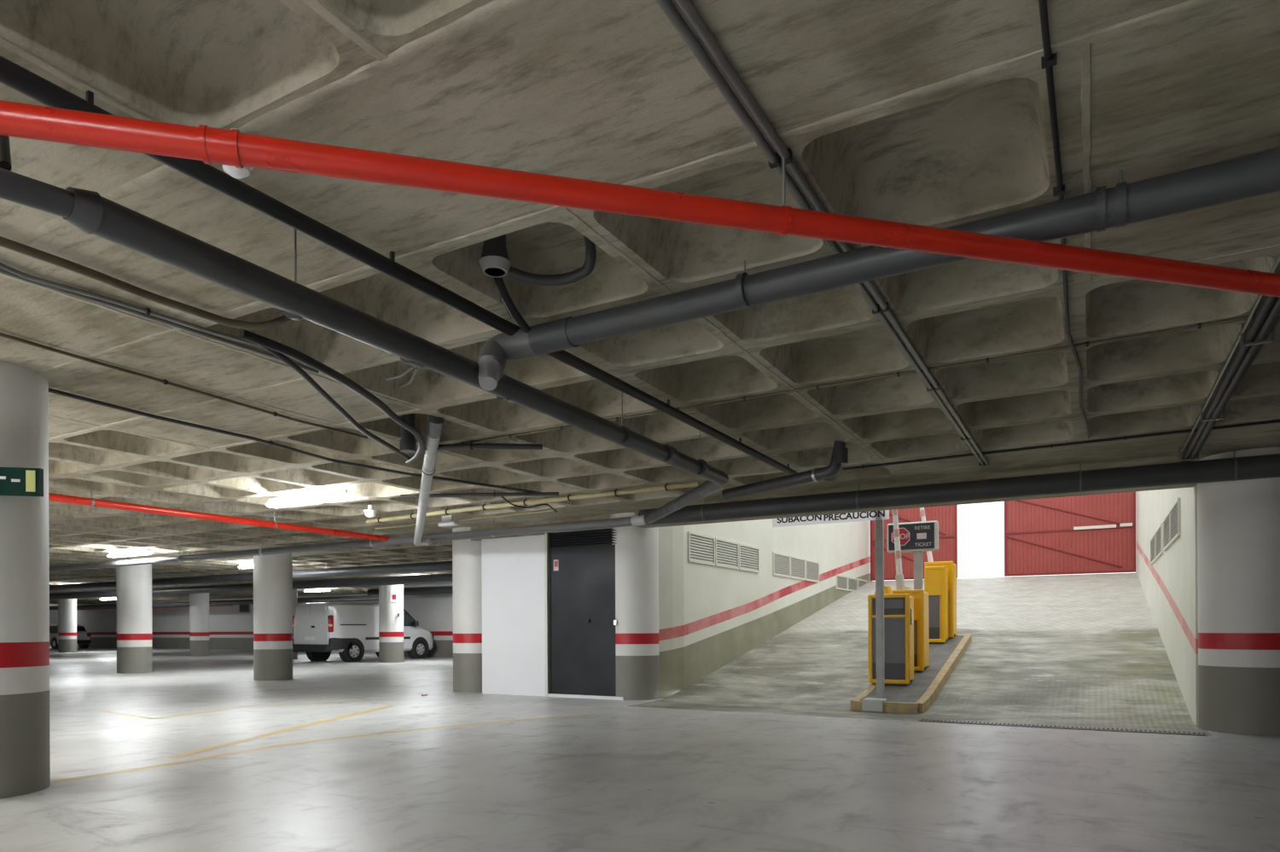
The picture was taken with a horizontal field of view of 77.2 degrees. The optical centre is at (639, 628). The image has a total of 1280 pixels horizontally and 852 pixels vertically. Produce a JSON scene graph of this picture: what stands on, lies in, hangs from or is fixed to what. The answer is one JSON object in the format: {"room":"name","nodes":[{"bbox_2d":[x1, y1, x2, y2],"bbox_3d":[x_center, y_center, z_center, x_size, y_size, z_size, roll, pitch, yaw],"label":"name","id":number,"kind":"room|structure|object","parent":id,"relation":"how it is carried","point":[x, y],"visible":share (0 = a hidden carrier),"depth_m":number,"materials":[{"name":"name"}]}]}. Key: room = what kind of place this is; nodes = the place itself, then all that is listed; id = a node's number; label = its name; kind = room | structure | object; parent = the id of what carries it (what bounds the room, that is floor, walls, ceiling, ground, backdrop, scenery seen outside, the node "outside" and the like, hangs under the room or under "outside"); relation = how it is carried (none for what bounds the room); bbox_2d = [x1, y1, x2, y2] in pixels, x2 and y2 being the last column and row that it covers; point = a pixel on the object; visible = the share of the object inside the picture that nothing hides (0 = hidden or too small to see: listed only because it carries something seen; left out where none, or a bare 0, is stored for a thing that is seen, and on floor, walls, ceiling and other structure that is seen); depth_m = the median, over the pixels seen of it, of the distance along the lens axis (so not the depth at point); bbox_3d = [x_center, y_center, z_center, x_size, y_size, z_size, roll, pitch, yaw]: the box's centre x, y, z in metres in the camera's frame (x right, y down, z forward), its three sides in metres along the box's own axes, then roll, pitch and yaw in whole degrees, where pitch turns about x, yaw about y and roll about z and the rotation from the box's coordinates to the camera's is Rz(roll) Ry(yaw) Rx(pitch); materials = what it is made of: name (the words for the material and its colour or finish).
{"room":"parking garage","nodes":[
{"label":"parking garage","id":0,"kind":"room"},
{"bbox_2d":[49,604,58,648],"bbox_3d":[-44.558,-0.130,37.234,0.200,2.760,33.100,0,0,29],"label":"wall","id":1,"kind":"structure","parent":0,"point":[54,613],"depth_m":50.53,"materials":[{"name":"white paint"}]},
{"bbox_2d":[76,594,378,650],"bbox_3d":[-21.921,-0.231,43.585,33.000,2.760,0.200,0,0,29],"label":"wall","id":2,"kind":"structure","parent":0,"point":[229,629],"depth_m":46.00,"materials":[{"name":"white paint"}]},
{"bbox_2d":[238,605,250,613],"bbox_3d":[-21.227,-1.189,43.042,0.900,0.700,0.060,0,0,29],"label":"wall box","id":3,"kind":"object","parent":2,"relation":"attached to","point":[242,608],"visible":0.58,"depth_m":42.99,"materials":[{"name":"grey metal"}]},
{"bbox_2d":[403,583,453,657],"bbox_3d":[-3.498,-0.314,27.801,15.000,2.760,0.200,0,0,29],"label":"wall","id":4,"kind":"structure","parent":0,"point":[433,613],"depth_m":30.03,"materials":[{"name":"white paint"}]},
{"bbox_2d":[481,535,545,697],"bbox_3d":[-1.982,-0.201,12.867,1.290,2.520,0.170,0,0,29],"label":"wall partition","id":5,"kind":"structure","parent":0,"point":[513,568],"depth_m":12.79,"materials":[{"name":"white paint"}]},
{"bbox_2d":[470,515,610,541],"bbox_3d":[-1.491,-1.583,12.638,3.200,0.240,0.080,0,0,29],"label":"trim","id":6,"kind":"structure","parent":5,"relation":"attached to","point":[477,528],"depth_m":12.75,"materials":[{"name":"metal"}]},
{"bbox_2d":[544,526,622,697],"bbox_3d":[-0.823,-0.246,12.184,1.400,2.600,0.180,0,0,29],"label":"trim","id":7,"kind":"structure","parent":5,"relation":"attached to","point":[546,551],"depth_m":12.44,"materials":[{"name":"white"}]},
{"bbox_2d":[547,529,623,700],"bbox_3d":[-0.823,-0.219,12.139,1.355,2.545,0.100,0,0,29],"label":"door","id":8,"kind":"structure","parent":5,"relation":"in","point":[582,622],"depth_m":12.17,"materials":[{"name":"black paint"}]},
{"bbox_2d":[0,0,1279,605],"bbox_3d":[-16.946,-1.895,22.379,61.950,0.557,35.910,0,0,29],"label":"ceiling","id":9,"kind":"structure","parent":0,"point":[925,113],"depth_m":3.63,"materials":[{"name":"concrete"}]},
{"bbox_2d":[107,548,151,558],"bbox_3d":[-10.659,-1.587,16.740,1.420,0.130,0.170,0,0,29],"label":"ceiling lamp","id":10,"kind":"object","parent":9,"relation":"attached to","point":[146,551],"visible":1,"depth_m":16.64,"materials":[{"name":"grey plastic"}]},
{"bbox_2d":[107,552,151,558],"bbox_3d":[-10.659,-1.547,16.740,1.392,0.050,0.170,0,0,29],"label":"diffuser","id":11,"kind":"object","parent":10,"relation":"attached to","point":[114,555],"depth_m":16.73,"materials":[{"name":"white"}]},
{"bbox_2d":[0,236,291,330],"bbox_3d":[-3.171,-1.736,2.673,0.186,0.235,4.664,0,0,32],"label":"conduit","id":12,"kind":"object","parent":9,"relation":"attached to","point":[4,242],"visible":0.94,"depth_m":3.90,"materials":[{"name":"black plastic"}]},
{"bbox_2d":[0,262,296,360],"bbox_3d":[-3.025,-1.663,2.846,0.380,0.047,4.745,0,0,19],"label":"conduit","id":13,"kind":"object","parent":9,"relation":"attached to","point":[147,311],"visible":0.75,"depth_m":4.10,"materials":[{"name":"black plastic"}]},
{"bbox_2d":[76,605,232,610],"bbox_3d":[-28.754,-1.381,46.745,16.000,0.400,0.120,0,0,29],"label":"pipe","id":14,"kind":"object","parent":9,"relation":"hanging from","point":[224,605],"visible":0.19,"depth_m":45.76,"materials":[{"name":"metal"}]},
{"bbox_2d":[0,267,318,373],"bbox_3d":[-3.256,-1.660,3.043,0.121,0.034,4.927,0,0,27],"label":"conduit","id":15,"kind":"object","parent":9,"relation":"attached to","point":[2,271],"visible":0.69,"depth_m":4.31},
{"bbox_2d":[0,332,367,438],"bbox_3d":[-3.699,-1.665,4.330,0.104,0.036,5.962,0,0,25],"label":"conduit","id":16,"kind":"object","parent":9,"relation":"attached to","point":[165,381],"visible":1,"depth_m":5.41,"materials":[{"name":"black plastic"}]},
{"bbox_2d":[49,595,378,610],"bbox_3d":[-22.561,-1.379,40.728,30.700,0.460,0.240,0,0,29],"label":"drain pipe","id":17,"kind":"object","parent":9,"relation":"hanging from","point":[307,600],"visible":0.47,"depth_m":39.09,"materials":[{"name":"grey plastic"}]},
{"bbox_2d":[48,484,392,541],"bbox_3d":[-6.237,-1.553,9.597,0.098,0.258,8.600,0,0,29],"label":"pipe","id":18,"kind":"object","parent":9,"relation":"hanging from","point":[91,502],"visible":0.93,"depth_m":10.46,"materials":[{"name":"metal"}]},
{"bbox_2d":[222,128,254,179],"bbox_3d":[-1.375,-1.619,2.733,0.110,0.151,0.110,0,0,29],"label":"smoke detector","id":19,"kind":"object","parent":9,"relation":"attached to","point":[238,173],"visible":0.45,"depth_m":2.72,"materials":[{"name":"grey plastic"}]},
{"bbox_2d":[49,561,452,592],"bbox_3d":[-12.959,-1.467,23.145,26.700,0.370,0.220,0,0,29],"label":"drain pipe","id":20,"kind":"object","parent":9,"relation":"hanging from","point":[441,566],"visible":0.59,"depth_m":20.59,"materials":[{"name":"grey plastic"}]},
{"bbox_2d":[49,571,452,599],"bbox_3d":[-13.080,-1.456,27.002,30.700,0.390,0.260,0,0,29],"label":"drain pipe","id":21,"kind":"object","parent":9,"relation":"hanging from","point":[433,578],"visible":0.43,"depth_m":25.52,"materials":[{"name":"grey plastic"}]},
{"bbox_2d":[48,388,540,492],"bbox_3d":[-3.623,-1.658,6.279,0.655,0.053,8.889,0,0,29],"label":"conduit","id":22,"kind":"object","parent":9,"relation":"attached to","point":[270,443],"visible":0.93,"depth_m":6.96,"materials":[{"name":"grey plastic"}]},
{"bbox_2d":[265,488,350,508],"bbox_3d":[-4.117,-1.617,9.917,1.420,0.130,0.170,0,0,29],"label":"ceiling lamp","id":23,"kind":"object","parent":9,"relation":"attached to","point":[339,495],"visible":1,"depth_m":9.83,"materials":[{"name":"grey plastic"}]},
{"bbox_2d":[238,329,424,464],"bbox_3d":[-2.050,-1.636,6.236,0.473,0.122,3.580,0,0,-2],"label":"cable bundle","id":24,"kind":"object","parent":9,"relation":"hanging from","point":[245,334],"visible":0.98,"depth_m":5.05,"materials":[{"name":"black plastic"}]},
{"bbox_2d":[258,344,409,459],"bbox_3d":[-2.198,-1.635,6.198,0.099,0.108,3.306,0,0,-2],"label":"cable bundle","id":25,"kind":"object","parent":9,"relation":"attached to","point":[284,358],"visible":0.96,"depth_m":5.54,"materials":[{"name":"black plastic"}]},
{"bbox_2d":[49,515,646,572],"bbox_3d":[-8.933,-1.509,15.979,20.754,0.322,0.164,0,0,30],"label":"drain pipe","id":26,"kind":"object","parent":9,"relation":"hanging from","point":[635,520],"visible":0.91,"depth_m":13.30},
{"bbox_2d":[630,515,646,526],"bbox_3d":[-0.001,-1.475,10.903,0.208,0.160,0.148,0,0,29],"label":"socket","id":27,"kind":"object","parent":26,"relation":"attached to","point":[636,520],"depth_m":10.85,"materials":[{"name":"white plastic"}]},
{"bbox_2d":[0,134,728,524],"bbox_3d":[-0.769,-1.491,5.173,1.729,0.432,11.183,0,0,17],"label":"drain pipe","id":28,"kind":"object","parent":9,"relation":"hanging from","point":[90,212],"visible":0.94,"depth_m":3.28,"materials":[{"name":"grey plastic"}]},
{"bbox_2d":[663,444,678,464],"bbox_3d":[0.218,-1.371,6.302,0.136,0.134,0.090,0,0,29],"label":"socket","id":29,"kind":"object","parent":28,"relation":"attached to","point":[672,455],"depth_m":6.26,"materials":[{"name":"grey plastic"}]},
{"bbox_2d":[363,505,377,517],"bbox_3d":[-3.679,-1.599,10.944,0.180,0.171,0.180,0,0,29],"label":"smoke detector","id":30,"kind":"object","parent":9,"relation":"attached to","point":[369,513],"visible":1,"depth_m":10.89,"materials":[{"name":"grey plastic"}]},
{"bbox_2d":[0,55,797,475],"bbox_3d":[-0.747,-1.642,4.263,0.067,0.109,9.700,0,0,30],"label":"pipe","id":31,"kind":"object","parent":9,"relation":"attached to","point":[12,75],"visible":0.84,"depth_m":3.31,"materials":[{"name":"black plastic"}]},
{"bbox_2d":[385,366,413,380],"bbox_3d":[-1.839,-1.836,5.791,0.495,0.091,0.035,0,0,23],"label":"cable","id":32,"kind":"object","parent":9,"relation":"hanging from","point":[410,368],"visible":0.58,"depth_m":5.72,"materials":[{"name":"grey plastic"}]},
{"bbox_2d":[399,413,416,453],"bbox_3d":[-2.007,-1.746,6.935,0.140,0.430,0.140,0,0,29],"label":"stub","id":33,"kind":"object","parent":9,"relation":"attached to","point":[407,444],"visible":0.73,"depth_m":6.88,"materials":[{"name":"grey plastic"}]},
{"bbox_2d":[399,439,416,453],"bbox_3d":[-2.007,-1.576,6.935,0.140,0.090,0.140,0,0,29],"label":"socket","id":34,"kind":"object","parent":33,"relation":"attached to","point":[409,446],"depth_m":6.88,"materials":[{"name":"grey plastic"}]},
{"bbox_2d":[366,586,452,596],"bbox_3d":[-3.901,-1.472,26.993,14.700,0.440,0.280,0,0,29],"label":"drain pipe","id":35,"kind":"object","parent":9,"relation":"hanging from","point":[443,590],"visible":0.16,"depth_m":29.11,"materials":[{"name":"grey plastic"}]},
{"bbox_2d":[413,414,444,546],"bbox_3d":[-2.522,-1.577,9.638,0.277,0.503,6.734,0,0,-17],"label":"drain pipe","id":36,"kind":"object","parent":9,"relation":"hanging from","point":[434,425],"visible":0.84,"depth_m":7.96,"materials":[{"name":"grey plastic"}]},
{"bbox_2d":[422,463,435,474],"bbox_3d":[-2.102,-1.609,7.982,0.123,0.129,0.125,0,0,-17],"label":"socket","id":37,"kind":"object","parent":36,"relation":"attached to","point":[426,471],"depth_m":7.94,"materials":[{"name":"white plastic"}]},
{"bbox_2d":[425,414,444,439],"bbox_3d":[-1.680,-1.717,6.585,0.132,0.231,0.401,0,0,-17],"label":"socket","id":38,"kind":"object","parent":36,"relation":"attached to","point":[434,425],"depth_m":6.51,"materials":[{"name":"grey plastic"}]},
{"bbox_2d":[437,515,458,527],"bbox_3d":[-2.872,-1.613,11.997,0.320,0.152,0.100,0,0,29],"label":"emergency light","id":39,"kind":"object","parent":9,"relation":"attached to","point":[448,520],"visible":1,"depth_m":11.96,"materials":[{"name":"white plastic"}]},
{"bbox_2d":[374,509,557,529],"bbox_3d":[-2.696,-1.618,11.937,3.478,0.068,0.063,0,0,29],"label":"conduit","id":40,"kind":"object","parent":9,"relation":"attached to","point":[550,510],"visible":0.98,"depth_m":11.72,"materials":[{"name":"metal"}]},
{"bbox_2d":[400,489,558,498],"bbox_3d":[-1.965,-1.647,9.798,1.954,0.089,0.102,0,0,2],"label":"conduit","id":41,"kind":"object","parent":9,"relation":"attached to","point":[494,494],"visible":1,"depth_m":9.77,"materials":[{"name":"grey plastic"}]},
{"bbox_2d":[425,439,542,450],"bbox_3d":[-1.400,-1.646,7.198,1.053,0.096,0.107,0,0,1],"label":"conduit","id":42,"kind":"object","parent":9,"relation":"attached to","point":[472,446],"visible":0.98,"depth_m":7.18,"materials":[{"name":"grey plastic"}]},
{"bbox_2d":[366,481,699,523],"bbox_3d":[-1.708,-1.628,10.524,5.502,0.129,0.125,0,0,31],"label":"conduit","id":43,"kind":"object","parent":9,"relation":"attached to","point":[666,486],"visible":0.97,"depth_m":10.18,"materials":[{"name":"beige plastic"}]},
{"bbox_2d":[500,496,557,512],"bbox_3d":[-1.404,-1.617,10.463,0.300,0.074,1.187,0,0,39],"label":"cable","id":44,"kind":"object","parent":43,"relation":"attached to","point":[506,500],"visible":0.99,"depth_m":10.46,"materials":[{"name":"black plastic"}]},
{"bbox_2d":[478,234,596,333],"bbox_3d":[-0.566,-1.768,3.997,0.463,0.418,0.591,0,0,-40],"label":"trap","id":45,"kind":"object","parent":9,"relation":"attached to","point":[494,262],"visible":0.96,"depth_m":3.96,"materials":[{"name":"grey plastic"}]},
{"bbox_2d":[0,99,1279,296],"bbox_3d":[1.020,-1.559,2.966,9.061,0.330,0.101,0,0,-14],"label":"pipe","id":46,"kind":"object","parent":9,"relation":"hanging from","point":[210,145],"visible":0.96,"depth_m":2.62,"materials":[{"name":"metal"}]},
{"bbox_2d":[721,441,848,500],"bbox_3d":[1.380,-1.534,7.839,1.420,0.386,0.155,0,0,44],"label":"drain pipe","id":47,"kind":"object","parent":9,"relation":"hanging from","point":[840,453],"visible":1,"depth_m":7.65,"materials":[{"name":"grey plastic"}]},
{"bbox_2d":[835,448,848,465],"bbox_3d":[1.851,-1.588,7.401,0.134,0.142,0.132,0,0,29],"label":"socket","id":48,"kind":"object","parent":47,"relation":"attached to","point":[841,454],"depth_m":7.35,"materials":[{"name":"grey plastic"}]},
{"bbox_2d":[655,0,984,466],"bbox_3d":[0.970,-1.685,3.754,0.060,0.040,10.500,0,0,29],"label":"conduit","id":49,"kind":"object","parent":9,"relation":"attached to","point":[669,8],"visible":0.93,"depth_m":2.77,"materials":[{"name":"black plastic"}]},
{"bbox_2d":[674,0,989,466],"bbox_3d":[1.008,-1.685,3.732,0.060,0.040,10.500,0,0,29],"label":"conduit","id":50,"kind":"object","parent":9,"relation":"attached to","point":[688,8],"visible":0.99,"depth_m":2.77,"materials":[{"name":"black plastic"}]},
{"bbox_2d":[453,314,1255,444],"bbox_3d":[1.520,-1.695,5.457,7.701,0.030,0.056,0,0,30],"label":"conduit","id":51,"kind":"object","parent":9,"relation":"attached to","point":[1198,326],"visible":0.86,"depth_m":5.26,"materials":[{"name":"black plastic"}]},
{"bbox_2d":[476,146,1279,390],"bbox_3d":[1.784,-1.498,2.922,6.153,0.440,0.344,0,0,29],"label":"drain pipe","id":52,"kind":"object","parent":9,"relation":"hanging from","point":[1256,174],"visible":0.98,"depth_m":3.38,"materials":[{"name":"grey plastic"}]},
{"bbox_2d":[637,449,1279,526],"bbox_3d":[4.357,-1.575,8.503,9.950,0.310,0.228,0,0,29],"label":"drain pipe","id":53,"kind":"object","parent":9,"relation":"hanging from","point":[1265,466],"visible":0.99,"depth_m":8.68,"materials":[{"name":"grey plastic"}]},
{"bbox_2d":[843,419,1279,470],"bbox_3d":[4.420,-1.708,7.140,5.304,0.036,0.046,0,0,32],"label":"conduit","id":54,"kind":"object","parent":9,"relation":"attached to","point":[1276,421],"visible":0.91,"depth_m":7.41,"materials":[{"name":"black plastic"}]},
{"bbox_2d":[1038,0,1089,438],"bbox_3d":[1.673,-1.690,3.186,0.081,0.036,9.201,0,0,30],"label":"cable","id":55,"kind":"object","parent":9,"relation":"attached to","point":[1049,60],"visible":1,"depth_m":2.73,"materials":[{"name":"black plastic"}]},
{"bbox_2d":[1178,252,1279,463],"bbox_3d":[2.749,-1.651,3.267,0.176,0.127,10.400,0,0,29],"label":"pipes","id":56,"kind":"object","parent":9,"relation":"attached to","point":[1267,317],"visible":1,"depth_m":4.90,"materials":[{"name":"black plastic"}]},
{"bbox_2d":[0,647,1279,851],"bbox_3d":[-16.933,1.125,22.379,61.950,0.002,35.910,0,0,29],"label":"floor","id":57,"kind":"structure","parent":0,"point":[188,754],"depth_m":5.68,"materials":[{"name":"concrete"}]},
{"bbox_2d":[0,360,50,798],"bbox_3d":[-4.334,-0.308,5.244,0.760,2.755,0.760,0,0,29],"label":"round column","id":58,"kind":"structure","parent":57,"relation":"on","point":[25,748],"depth_m":5.16,"materials":[{"name":"white paint"}]},
{"bbox_2d":[0,466,43,496],"bbox_3d":[-3.922,-0.907,4.939,0.420,0.170,0.044,0,0,-12],"label":"exit sign","id":59,"kind":"object","parent":58,"relation":"attached to","point":[14,481],"visible":1,"depth_m":4.94,"materials":[{"name":"teal plastic"}]},
{"bbox_2d":[58,599,76,652],"bbox_3d":[-28.408,-0.200,39.817,0.760,2.755,0.760,0,0,29],"label":"round column","id":60,"kind":"structure","parent":57,"relation":"on","point":[66,608],"depth_m":39.53,"materials":[{"name":"white paint"}]},
{"bbox_2d":[49,624,91,649],"bbox_3d":[-35.218,0.480,48.673,4.070,1.533,1.764,0,0,29],"label":"parked car","id":61,"kind":"object","parent":57,"relation":"on","point":[84,641],"visible":0.48,"depth_m":47.84,"materials":[{"name":"white paint"}]},
{"bbox_2d":[116,564,152,674],"bbox_3d":[-12.682,-0.270,20.127,0.760,2.755,0.760,0,0,29],"label":"round column","id":62,"kind":"structure","parent":57,"relation":"on","point":[133,583],"depth_m":19.81,"materials":[{"name":"white paint"}]},
{"bbox_2d":[189,593,209,657],"bbox_3d":[-18.133,-0.246,33.022,0.720,2.755,0.720,0,0,29],"label":"round column","id":63,"kind":"structure","parent":57,"relation":"on","point":[199,603],"depth_m":32.72,"materials":[{"name":"white paint"}]},
{"bbox_2d":[253,548,292,680],"bbox_3d":[-7.799,-0.292,17.055,0.760,2.755,0.760,0,0,29],"label":"round column","id":64,"kind":"structure","parent":57,"relation":"on","point":[272,573],"depth_m":16.74,"materials":[{"name":"white paint"}]},
{"bbox_2d":[292,589,297,659],"bbox_3d":[-12.702,-0.270,28.825,0.720,2.755,0.720,0,0,29],"label":"round column","id":65,"kind":"structure","parent":57,"relation":"on","point":[294,591],"depth_m":28.72,"materials":[{"name":"white paint"}]},
{"bbox_2d":[292,602,436,662],"bbox_3d":[-9.463,0.133,28.009,2.240,2.010,5.000,0,0,29],"label":"delivery van","id":66,"kind":"object","parent":57,"relation":"on","point":[351,631],"visible":0.8,"depth_m":26.23,"materials":[{"name":"white paint"}]},
{"bbox_2d":[327,615,333,632],"bbox_3d":[-9.850,-0.156,25.556,0.098,0.540,0.172,0,0,29],"label":"tail light","id":67,"kind":"object","parent":66,"relation":"attached to","point":[330,618],"depth_m":25.52,"materials":[{"name":"red plastic"}]},
{"bbox_2d":[378,576,403,663],"bbox_3d":[-8.016,-0.291,25.873,0.760,2.755,0.760,0,0,29],"label":"round column","id":68,"kind":"structure","parent":57,"relation":"on","point":[391,627],"depth_m":25.55,"materials":[{"name":"white paint"}]},
{"bbox_2d":[452,527,482,692],"bbox_3d":[-2.815,-0.315,13.721,0.760,2.755,0.760,0,0,29],"label":"round column","id":69,"kind":"structure","parent":57,"relation":"on","point":[467,598],"depth_m":13.36,"materials":[{"name":"white paint"}]},
{"bbox_2d":[610,512,659,700],"bbox_3d":[-0.082,-0.327,12.134,0.760,2.755,0.760,0,0,29],"label":"round column","id":70,"kind":"structure","parent":57,"relation":"on","point":[637,549],"depth_m":11.79,"materials":[{"name":"white paint"}]},
{"bbox_2d":[1197,447,1279,736],"bbox_3d":[6.122,-0.355,8.050,0.860,2.755,0.860,0,0,29],"label":"round column","id":71,"kind":"structure","parent":57,"relation":"on","point":[1238,521],"depth_m":7.76,"materials":[{"name":"white paint"}]},
{"bbox_2d":[658,518,871,698],"bbox_3d":[3.232,-1.755,17.505,0.590,5.620,12.920,0,0,29],"label":"wall","id":72,"kind":"structure","parent":0,"point":[710,617],"depth_m":14.18,"materials":[{"name":"paint"}]},
{"bbox_2d":[687,531,715,565],"bbox_3d":[0.990,-1.280,12.905,0.038,0.470,0.980,0,0,29],"label":"air vent","id":73,"kind":"object","parent":72,"relation":"in","point":[709,555],"visible":1,"depth_m":12.87,"materials":[{"name":"white metal"}]},
{"bbox_2d":[714,537,738,570],"bbox_3d":[1.491,-1.282,13.793,0.038,0.470,0.980,0,0,29],"label":"air vent","id":74,"kind":"object","parent":72,"relation":"in","point":[726,562],"visible":1,"depth_m":13.78,"materials":[{"name":"white metal"}]},
{"bbox_2d":[738,543,759,573],"bbox_3d":[1.992,-1.284,14.682,0.038,0.470,0.980,0,0,29],"label":"air vent","id":75,"kind":"object","parent":72,"relation":"in","point":[750,567],"visible":1,"depth_m":14.68,"materials":[{"name":"white metal"}]},
{"bbox_2d":[772,552,790,577],"bbox_3d":[2.856,-1.283,16.215,0.038,0.460,0.980,0,0,29],"label":"air vent","id":76,"kind":"object","parent":72,"relation":"in","point":[782,573],"visible":1,"depth_m":16.18,"materials":[{"name":"white metal"}]},
{"bbox_2d":[789,556,805,580],"bbox_3d":[3.357,-1.285,17.103,0.038,0.460,0.980,0,0,29],"label":"air vent","id":77,"kind":"object","parent":72,"relation":"in","point":[800,575],"visible":1,"depth_m":17.10,"materials":[{"name":"white metal"}]},
{"bbox_2d":[804,559,819,582],"bbox_3d":[3.858,-1.287,17.992,0.038,0.460,0.980,0,0,29],"label":"air vent","id":78,"kind":"object","parent":72,"relation":"in","point":[814,565],"visible":1,"depth_m":17.98,"materials":[{"name":"white metal"}]},
{"bbox_2d":[835,574,847,590],"bbox_3d":[5.060,-1.153,20.123,0.038,0.360,0.993,0,0,29],"label":"air vent","id":79,"kind":"object","parent":72,"relation":"in","point":[841,582],"visible":1,"depth_m":20.07,"materials":[{"name":"white metal"}]},
{"bbox_2d":[847,576,857,591],"bbox_3d":[5.568,-1.155,21.023,0.038,0.360,0.993,0,0,29],"label":"air vent","id":80,"kind":"object","parent":72,"relation":"in","point":[852,584],"visible":0.94,"depth_m":20.97,"materials":[{"name":"white metal"}]},
{"bbox_2d":[870,505,957,581],"bbox_3d":[7.495,-2.818,22.050,2.300,2.932,0.050,0,0,29],"label":"gate leaf","id":81,"kind":"object","parent":72,"relation":"attached to","point":[946,516],"visible":0.27,"depth_m":21.96,"materials":[{"name":"red paint"}]},
{"bbox_2d":[634,483,1197,528],"bbox_3d":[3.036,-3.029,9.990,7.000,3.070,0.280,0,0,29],"label":"beam","id":82,"kind":"structure","parent":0,"point":[1189,485],"depth_m":9.67,"materials":[{"name":"concrete"}]},
{"bbox_2d":[625,572,1213,737],"bbox_3d":[6.116,-0.141,15.430,6.500,2.386,14.310,0,0,29],"label":"ramp","id":83,"kind":"structure","parent":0,"point":[1083,650],"depth_m":12.23,"materials":[{"name":"concrete"}]},
{"bbox_2d":[772,510,889,712],"bbox_3d":[2.433,-0.261,10.461,1.558,2.600,0.416,0,0,29],"label":"board","id":84,"kind":"object","parent":83,"relation":"on","point":[872,705],"visible":0.92,"depth_m":10.26,"materials":[{"name":"white metal"}]},
{"bbox_2d":[850,634,971,714],"bbox_3d":[4.161,0.577,11.936,0.880,0.946,4.620,0,0,29],"label":"traffic island","id":85,"kind":"object","parent":83,"relation":"on","point":[917,696],"visible":0.59,"depth_m":10.87,"materials":[{"name":"concrete"}]},
{"bbox_2d":[867,586,913,686],"bbox_3d":[3.485,0.115,11.097,0.570,1.396,0.345,0,0,29],"label":"machine","id":86,"kind":"object","parent":85,"relation":"on","point":[898,608],"visible":0.94,"depth_m":10.94,"materials":[{"name":"yellow metal"}]},
{"bbox_2d":[891,586,929,672],"bbox_3d":[3.933,0.021,11.780,0.520,1.291,0.455,0,0,29],"label":"machine","id":87,"kind":"object","parent":85,"relation":"on","point":[921,598],"visible":0.48,"depth_m":11.53,"materials":[{"name":"yellow metal"}]},
{"bbox_2d":[891,509,904,590],"bbox_3d":[3.777,-1.362,11.758,0.202,1.722,0.120,0,0,29],"label":"barrier arm","id":88,"kind":"object","parent":87,"relation":"on","point":[899,577],"visible":0.8,"depth_m":11.73,"materials":[{"name":"white metal"}]},
{"bbox_2d":[886,520,938,589],"bbox_3d":[4.193,-0.557,12.332,0.754,2.152,0.135,0,0,29],"label":"stop sign","id":89,"kind":"object","parent":85,"relation":"on","point":[917,538],"visible":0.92,"depth_m":12.26,"materials":[{"name":"grey metal"}]},
{"bbox_2d":[925,566,948,644],"bbox_3d":[4.946,-0.370,13.377,0.320,1.319,0.315,0,0,29],"label":"machine","id":90,"kind":"object","parent":85,"relation":"on","point":[936,578],"visible":0.76,"depth_m":13.25,"materials":[{"name":"yellow metal"}]},
{"bbox_2d":[924,561,956,639],"bbox_3d":[5.158,-0.463,13.763,0.470,1.350,0.395,0,0,29],"label":"machine","id":91,"kind":"object","parent":85,"relation":"on","point":[951,567],"visible":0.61,"depth_m":13.54,"materials":[{"name":"yellow metal"}]},
{"bbox_2d":[919,507,933,562],"bbox_3d":[4.918,-1.640,13.754,0.341,1.641,0.120,0,0,29],"label":"barrier arm","id":92,"kind":"object","parent":91,"relation":"attached to","point":[929,555],"visible":0.32,"depth_m":13.74,"materials":[{"name":"white metal"}]},
{"bbox_2d":[917,719,1207,736],"bbox_3d":[4.301,1.035,8.383,2.650,0.032,0.225,0,0,29],"label":"drain grating","id":93,"kind":"object","parent":83,"relation":"on","point":[1160,732],"visible":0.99,"depth_m":8.29,"materials":[{"name":"grey metal"}]},
{"bbox_2d":[1135,485,1198,726],"bbox_3d":[9.151,-1.781,14.065,0.250,5.620,13.100,0,0,29],"label":"wall","id":94,"kind":"structure","parent":0,"point":[1170,584],"depth_m":10.42,"materials":[{"name":"paint"}]},
{"bbox_2d":[1004,491,1136,576],"bbox_3d":[10.765,-2.833,20.189,2.925,2.932,0.080,0,0,29],"label":"gate leaf","id":95,"kind":"object","parent":94,"relation":"attached to","point":[1090,534],"visible":0.68,"depth_m":20.17,"materials":[{"name":"red paint"}]},
{"bbox_2d":[1150,532,1157,564],"bbox_3d":[8.925,-1.380,13.935,0.038,0.460,1.310,0,0,29],"label":"air vent","id":96,"kind":"object","parent":94,"relation":"in","point":[1152,561],"visible":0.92,"depth_m":14.02,"materials":[{"name":"white metal"}]},
{"bbox_2d":[1155,523,1163,559],"bbox_3d":[8.262,-1.377,12.759,0.038,0.460,1.310,0,0,29],"label":"air vent","id":97,"kind":"object","parent":94,"relation":"in","point":[1160,526],"visible":0.91,"depth_m":12.63,"materials":[{"name":"white metal"}]},
{"bbox_2d":[1163,510,1171,551],"bbox_3d":[7.464,-1.374,11.343,0.038,0.460,1.160,0,0,29],"label":"air vent","id":98,"kind":"object","parent":94,"relation":"in","point":[1167,516],"visible":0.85,"depth_m":11.48,"materials":[{"name":"white metal"}]},
{"bbox_2d":[1169,497,1181,544],"bbox_3d":[6.875,-1.371,10.298,0.038,0.460,1.160,0,0,29],"label":"air vent","id":99,"kind":"object","parent":94,"relation":"in","point":[1178,503],"visible":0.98,"depth_m":10.17,"materials":[{"name":"white metal"}]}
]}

